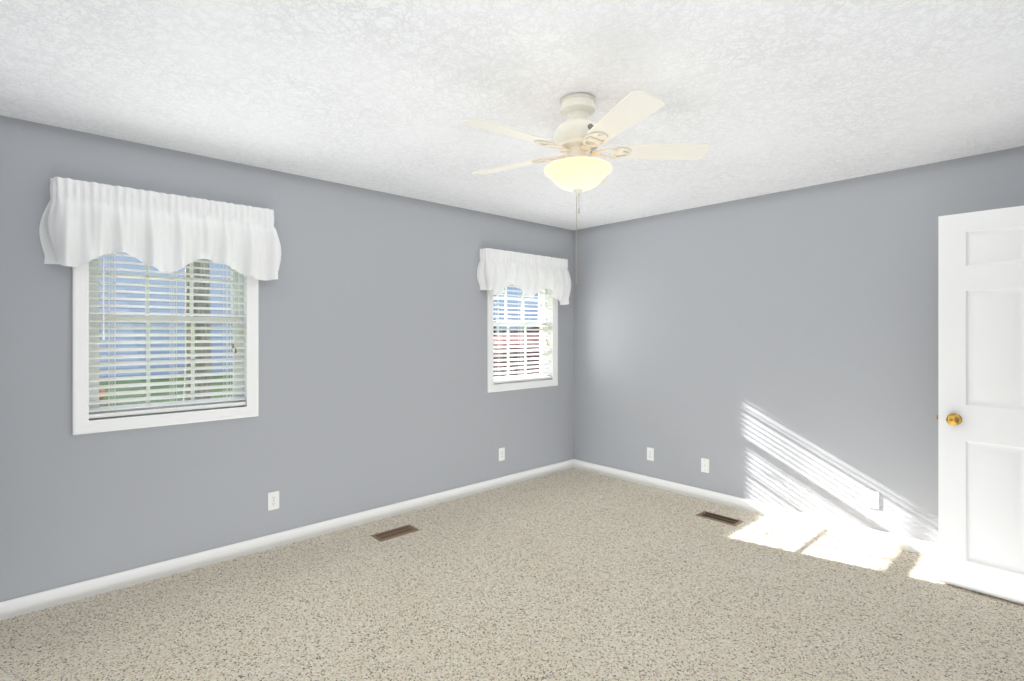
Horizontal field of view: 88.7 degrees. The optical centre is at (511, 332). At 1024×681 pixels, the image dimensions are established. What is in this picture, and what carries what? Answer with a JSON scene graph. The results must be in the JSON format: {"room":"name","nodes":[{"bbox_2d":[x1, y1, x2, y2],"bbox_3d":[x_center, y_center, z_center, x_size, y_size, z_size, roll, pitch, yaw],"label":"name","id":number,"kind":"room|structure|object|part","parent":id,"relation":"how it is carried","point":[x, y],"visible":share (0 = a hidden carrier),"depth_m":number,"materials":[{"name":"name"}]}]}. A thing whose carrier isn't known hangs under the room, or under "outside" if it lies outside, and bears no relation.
{"room":"empty bedroom","nodes":[
{"label":"empty bedroom","id":0,"kind":"room"},
{"bbox_2d":[0,115,573,601],"bbox_3d":[-1.049,0.170,3.940,4.730,2.440,0.140,0,0,-43],"label":"wall","id":1,"kind":"structure","parent":0,"point":[374,393],"depth_m":3.44,"materials":[{"name":"grey paint"}]},
{"bbox_2d":[72,252,258,434],"bbox_3d":[-2.000,-0.075,3.076,0.920,1.230,0.194,0,0,-43],"label":"window","id":2,"kind":"structure","parent":1,"relation":"in","point":[83,402],"depth_m":2.99,"materials":[{"name":"white"}]},
{"bbox_2d":[102,255,104,339],"bbox_3d":[-2.187,-0.263,2.800,0.011,0.605,0.014,0,0,-43],"label":"blind wand","id":3,"kind":"object","parent":2,"relation":"hanging from","point":[103,336],"depth_m":2.80,"materials":[{"name":"white plastic"}]},
{"bbox_2d":[115,253,115,413],"bbox_3d":[-2.154,-0.068,2.842,0.002,1.025,0.002,0,0,-43],"label":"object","id":4,"kind":"structure","parent":2,"relation":"hanging from","point":[115,253],"depth_m":2.84,"materials":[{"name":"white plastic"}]},
{"bbox_2d":[92,257,237,323],"bbox_3d":[-2.037,-0.323,3.116,0.730,0.535,0.028,0,0,-43],"label":"sash","id":5,"kind":"object","parent":2,"relation":"attached to","point":[95,279],"depth_m":3.05,"materials":[{"name":"white plastic"}]},
{"bbox_3d":[-2.037,-0.323,3.116,0.680,0.485,0.004,0,0,-43],"label":"sash glass","id":6,"kind":"part","parent":2,"relation":"part of","materials":[{"name":"clear glass"}]},
{"bbox_2d":[92,315,238,412],"bbox_3d":[-2.015,0.172,3.092,0.730,0.535,0.028,0,0,-43],"label":"sash","id":7,"kind":"object","parent":2,"relation":"attached to","point":[95,331],"depth_m":3.02,"materials":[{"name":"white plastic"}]},
{"bbox_2d":[89,275,246,419],"bbox_3d":[-1.973,-0.075,3.047,0.816,1.126,0.079,0,0,-43],"label":"window frame","id":8,"kind":"structure","parent":2,"relation":"attached to","point":[245,337],"depth_m":3.30,"materials":[{"name":"white wood"}]},
{"bbox_2d":[171,272,171,408],"bbox_3d":[-1.963,-0.068,3.018,0.002,1.025,0.002,0,0,-43],"label":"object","id":9,"kind":"structure","parent":2,"relation":"hanging from","point":[171,272],"depth_m":3.02,"materials":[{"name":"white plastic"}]},
{"bbox_2d":[176,271,176,408],"bbox_3d":[-1.945,-0.068,3.034,0.002,1.025,0.002,0,0,-43],"label":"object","id":10,"kind":"structure","parent":2,"relation":"hanging from","point":[176,333],"depth_m":3.03,"materials":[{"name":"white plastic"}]},
{"bbox_2d":[230,267,235,403],"bbox_3d":[-1.723,-0.068,3.232,0.030,1.025,0.007,0,0,-31],"label":"blind cord","id":11,"kind":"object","parent":2,"relation":"hanging from","point":[230,267],"depth_m":3.23,"materials":[{"name":"white fabric"}]},
{"bbox_2d":[268,491,278,510],"bbox_3d":[-1.542,1.090,3.386,0.070,0.115,0.008,0,0,-43],"label":"electrical outlet","id":12,"kind":"object","parent":1,"relation":"attached to","point":[273,500],"visible":1,"depth_m":3.38,"materials":[{"name":"white plastic"}]},
{"bbox_2d":[0,459,573,620],"bbox_3d":[-0.997,1.347,3.884,4.450,0.085,0.013,0,0,-43],"label":"baseboard","id":13,"kind":"structure","parent":1,"relation":"attached to","point":[18,606],"depth_m":3.23,"materials":[{"name":"white wood"}]},
{"bbox_2d":[499,447,504,460],"bbox_3d":[-0.091,1.100,4.720,0.070,0.115,0.008,0,0,-43],"label":"electrical outlet","id":14,"kind":"object","parent":1,"relation":"attached to","point":[501,454],"visible":1,"depth_m":4.72,"materials":[{"name":"white plastic"}]},
{"bbox_2d":[487,285,557,392],"bbox_3d":[0.061,-0.075,4.971,0.920,1.230,0.194,0,0,-43],"label":"window","id":15,"kind":"structure","parent":1,"relation":"in","point":[509,386],"depth_m":4.94,"materials":[{"name":"white"}]},
{"bbox_3d":[0.046,0.172,4.987,0.730,0.535,0.028,0,0,-43],"label":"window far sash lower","id":16,"kind":"part","parent":15,"relation":"part of","materials":[{"name":"clear glass"}]},
{"bbox_3d":[0.025,-0.323,5.011,0.730,0.535,0.028,0,0,-43],"label":"window far sash upper","id":17,"kind":"part","parent":15,"relation":"part of","materials":[{"name":"clear glass"}]},
{"bbox_2d":[520,289,520,374],"bbox_3d":[0.089,-0.068,4.940,0.002,1.025,0.002,0,0,-43],"label":"blind cord","id":18,"kind":"object","parent":15,"relation":"hanging from","point":[520,289],"depth_m":4.97,"materials":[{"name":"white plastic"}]},
{"bbox_2d":[521,290,522,379],"bbox_3d":[0.098,-0.068,4.913,0.002,1.025,0.002,0,0,-43],"label":"blind cord","id":19,"kind":"object","parent":15,"relation":"hanging from","point":[521,328],"depth_m":4.91,"materials":[{"name":"white fabric"}]},
{"bbox_2d":[493,290,551,384],"bbox_3d":[0.088,-0.075,4.942,0.816,1.126,0.079,0,0,-43],"label":"liner","id":20,"kind":"object","parent":15,"relation":"attached to","point":[549,311],"visible":0.31,"depth_m":5.20,"materials":[{"name":"white wood"}]},
{"bbox_2d":[541,291,541,376],"bbox_3d":[0.298,-0.068,5.132,0.002,1.025,0.002,0,0,-43],"label":"blind cord","id":21,"kind":"object","parent":15,"relation":"hanging from","point":[541,291],"depth_m":5.16,"materials":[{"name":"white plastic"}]},
{"bbox_2d":[542,290,543,377],"bbox_3d":[0.307,-0.068,5.105,0.002,1.025,0.002,0,0,-43],"label":"blind cord","id":22,"kind":"object","parent":15,"relation":"hanging from","point":[543,290],"depth_m":5.10,"materials":[{"name":"white fabric"}]},
{"bbox_2d":[0,468,1023,680],"bbox_3d":[0.742,1.450,1.993,4.730,0.120,5.430,0,0,-43],"label":"floor","id":23,"kind":"structure","parent":0,"point":[573,574],"depth_m":2.62,"materials":[{"name":"beige carpet"}]},
{"bbox_2d":[371,524,418,541],"bbox_3d":[-0.807,1.387,3.626,0.305,0.006,0.140,0,0,-43],"label":"floor vent","id":24,"kind":"object","parent":23,"relation":"in","point":[392,533],"visible":1,"depth_m":3.61,"materials":[{"name":"brown metal"}]},
{"bbox_2d":[696,511,743,525],"bbox_3d":[1.547,1.387,3.909,0.140,0.006,0.305,0,0,-43],"label":"floor vent","id":25,"kind":"object","parent":23,"relation":"in","point":[721,518],"visible":1,"depth_m":3.90,"materials":[{"name":"brown metal"}]},
{"bbox_2d":[0,0,1023,229],"bbox_3d":[0.742,-1.110,1.993,4.730,0.120,5.430,0,0,-43],"label":"ceiling","id":26,"kind":"structure","parent":0,"point":[762,97],"depth_m":2.23,"materials":[{"name":"paint"}]},
{"bbox_2d":[461,90,709,282],"bbox_3d":[0.267,-0.636,2.357,1.114,0.828,1.132,0,0,-43],"label":"ceiling fan","id":27,"kind":"object","parent":26,"relation":"hanging from","point":[577,169],"visible":1,"depth_m":2.29,"materials":[{"name":"beige"}]},
{"bbox_3d":[-0.008,-0.818,2.139,0.410,0.006,0.134,0,12,-37],"label":"blade","id":28,"kind":"part","parent":27,"relation":"part of","materials":[{"name":"white wood"}]},
{"bbox_3d":[-0.012,-0.818,2.586,0.410,0.006,0.134,0,12,35],"label":"blade","id":29,"kind":"part","parent":27,"relation":"part of","materials":[{"name":"white wood"}]},
{"bbox_3d":[0.297,-0.422,2.364,0.019,0.400,0.031,0,0,-43],"label":"pull chain","id":30,"kind":"part","parent":27,"relation":"part of","materials":[{"name":"grey metal"}]},
{"bbox_3d":[0.297,-0.904,2.365,0.214,0.292,0.214,0,0,-43],"label":"motor","id":31,"kind":"part","parent":27,"relation":"part of","materials":[{"name":"beige metal"}]},
{"bbox_3d":[0.297,-0.708,2.365,0.306,0.132,0.306,0,0,-43],"label":"lamp shade","id":32,"kind":"part","parent":27,"relation":"part of","materials":[{"name":"beige glass"}]},
{"bbox_3d":[0.418,-0.818,2.005,0.134,0.006,0.410,13,-4,-18],"label":"blade","id":33,"kind":"part","parent":27,"relation":"part of","materials":[{"name":"white wood"}]},
{"label":"blade","id":34,"kind":"part","parent":27,"relation":"part of","materials":[{"name":"white wood"}]},
{"bbox_2d":[493,285,537,332],"bbox_3d":[0.099,-2.635,34.788,21.800,8.750,10.800,0,0,-43],"label":"sky","id":35,"kind":"structure","parent":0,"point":[514,310],"depth_m":27.93,"materials":[{"name":"blue"}]},
{"bbox_2d":[574,146,1023,543],"bbox_3d":[1.991,0.170,4.025,0.140,2.440,3.850,0,0,-43],"label":"wall","id":36,"kind":"structure","parent":0,"point":[779,349],"depth_m":3.88,"materials":[{"name":"grey paint"}]},
{"bbox_2d":[647,447,653,460],"bbox_3d":[1.248,1.100,4.723,0.008,0.115,0.070,0,0,-43],"label":"electrical outlet","id":37,"kind":"object","parent":36,"relation":"attached to","point":[650,454],"visible":1,"depth_m":4.72,"materials":[{"name":"white plastic"}]},
{"bbox_2d":[701,458,708,472],"bbox_3d":[1.601,1.105,4.340,0.009,0.115,0.070,0,0,-43],"label":"jack","id":38,"kind":"object","parent":36,"relation":"attached to","point":[704,465],"visible":1,"depth_m":4.34,"materials":[{"name":"white plastic"}]},
{"bbox_2d":[574,459,937,557],"bbox_3d":[1.935,1.347,3.973,0.013,0.085,3.850,0,0,-43],"label":"baseboard","id":39,"kind":"structure","parent":36,"relation":"attached to","point":[923,547],"depth_m":3.90,"materials":[{"name":"white wood"}]},
{"bbox_2d":[866,490,878,508],"bbox_3d":[2.396,1.110,3.476,0.008,0.115,0.070,0,0,-43],"label":"electrical outlet","id":40,"kind":"object","parent":36,"relation":"attached to","point":[872,499],"visible":1,"depth_m":3.47,"materials":[{"name":"white plastic"}]},
{"bbox_3d":[1.652,0.170,1.003,4.730,2.440,0.140,0,0,-43],"label":"wall","id":41,"kind":"structure","parent":0,"visible":0},
{"bbox_2d":[938,206,1023,603],"bbox_3d":[2.648,0.368,2.612,0.035,2.020,0.810,0,0,-43],"label":"door","id":42,"kind":"structure","parent":41,"relation":"in","point":[981,394],"depth_m":2.77,"materials":[{"name":"white wood"}]},
{"bbox_2d":[936,413,961,425],"bbox_3d":[2.405,0.473,2.877,0.173,0.066,0.111,0,0,-43],"label":"door knob","id":43,"kind":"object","parent":42,"relation":"attached to","point":[953,419],"depth_m":2.81,"materials":[{"name":"gold metal"}]},
{"label":"outside","id":44,"kind":"structure","parent":0,"visible":0},
{"bbox_2d":[99,375,232,406],"bbox_3d":[-46.792,1.840,56.973,280.000,0.200,139.859,0,0,-43],"label":"grass","id":45,"kind":"structure","parent":44,"point":[153,387],"depth_m":15.92,"materials":[{"name":"green plant"}]},
{"bbox_2d":[99,389,105,399],"bbox_3d":[-10.377,1.490,12.592,1.070,0.672,1.465,0,0,-43],"label":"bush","id":46,"kind":"object","parent":45,"relation":"on","point":[102,390],"depth_m":13.07,"materials":[{"name":"orange plant"}]},
{"bbox_2d":[99,252,232,377],"bbox_3d":[-23.617,-2.535,17.735,25.800,8.550,9.800,0,0,-43],"label":"house","id":47,"kind":"structure","parent":45,"relation":"on","point":[137,288],"depth_m":20.41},
{"bbox_2d":[183,259,211,399],"bbox_3d":[-5.508,-1.740,6.695,4.635,6.961,3.287,0,0,-43],"label":"trunk","id":48,"kind":"object","parent":45,"relation":"on","point":[196,271],"depth_m":6.67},
{"bbox_2d":[493,327,539,376],"bbox_3d":[0.750,0.847,20.060,16.905,2.416,11.744,0,0,-43],"label":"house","id":49,"kind":"structure","parent":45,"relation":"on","point":[512,340],"depth_m":13.54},
{"bbox_3d":[0.139,-0.653,4.887,1.038,0.010,0.070,0,0,-43],"label":"rod","id":50,"kind":"object","parent":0,"visible":0},
{"bbox_2d":[477,248,570,304],"bbox_3d":[0.160,-0.497,4.858,1.139,0.455,0.136,0,0,-43],"label":"window valance","id":51,"kind":"object","parent":50,"relation":"hanging from","point":[528,275],"visible":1,"depth_m":4.77,"materials":[{"name":"white fabric"}]},
{"bbox_3d":[-1.922,-0.703,2.991,1.038,0.010,0.070,0,0,-43],"label":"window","id":52,"kind":"structure","parent":0,"visible":0},
{"bbox_2d":[39,177,280,280],"bbox_3d":[-1.905,-0.550,2.961,1.141,0.450,0.135,0,0,-43],"label":"window valance","id":53,"kind":"object","parent":52,"relation":"hanging from","point":[82,222],"visible":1,"depth_m":2.87,"materials":[{"name":"white fabric"}]}
]}

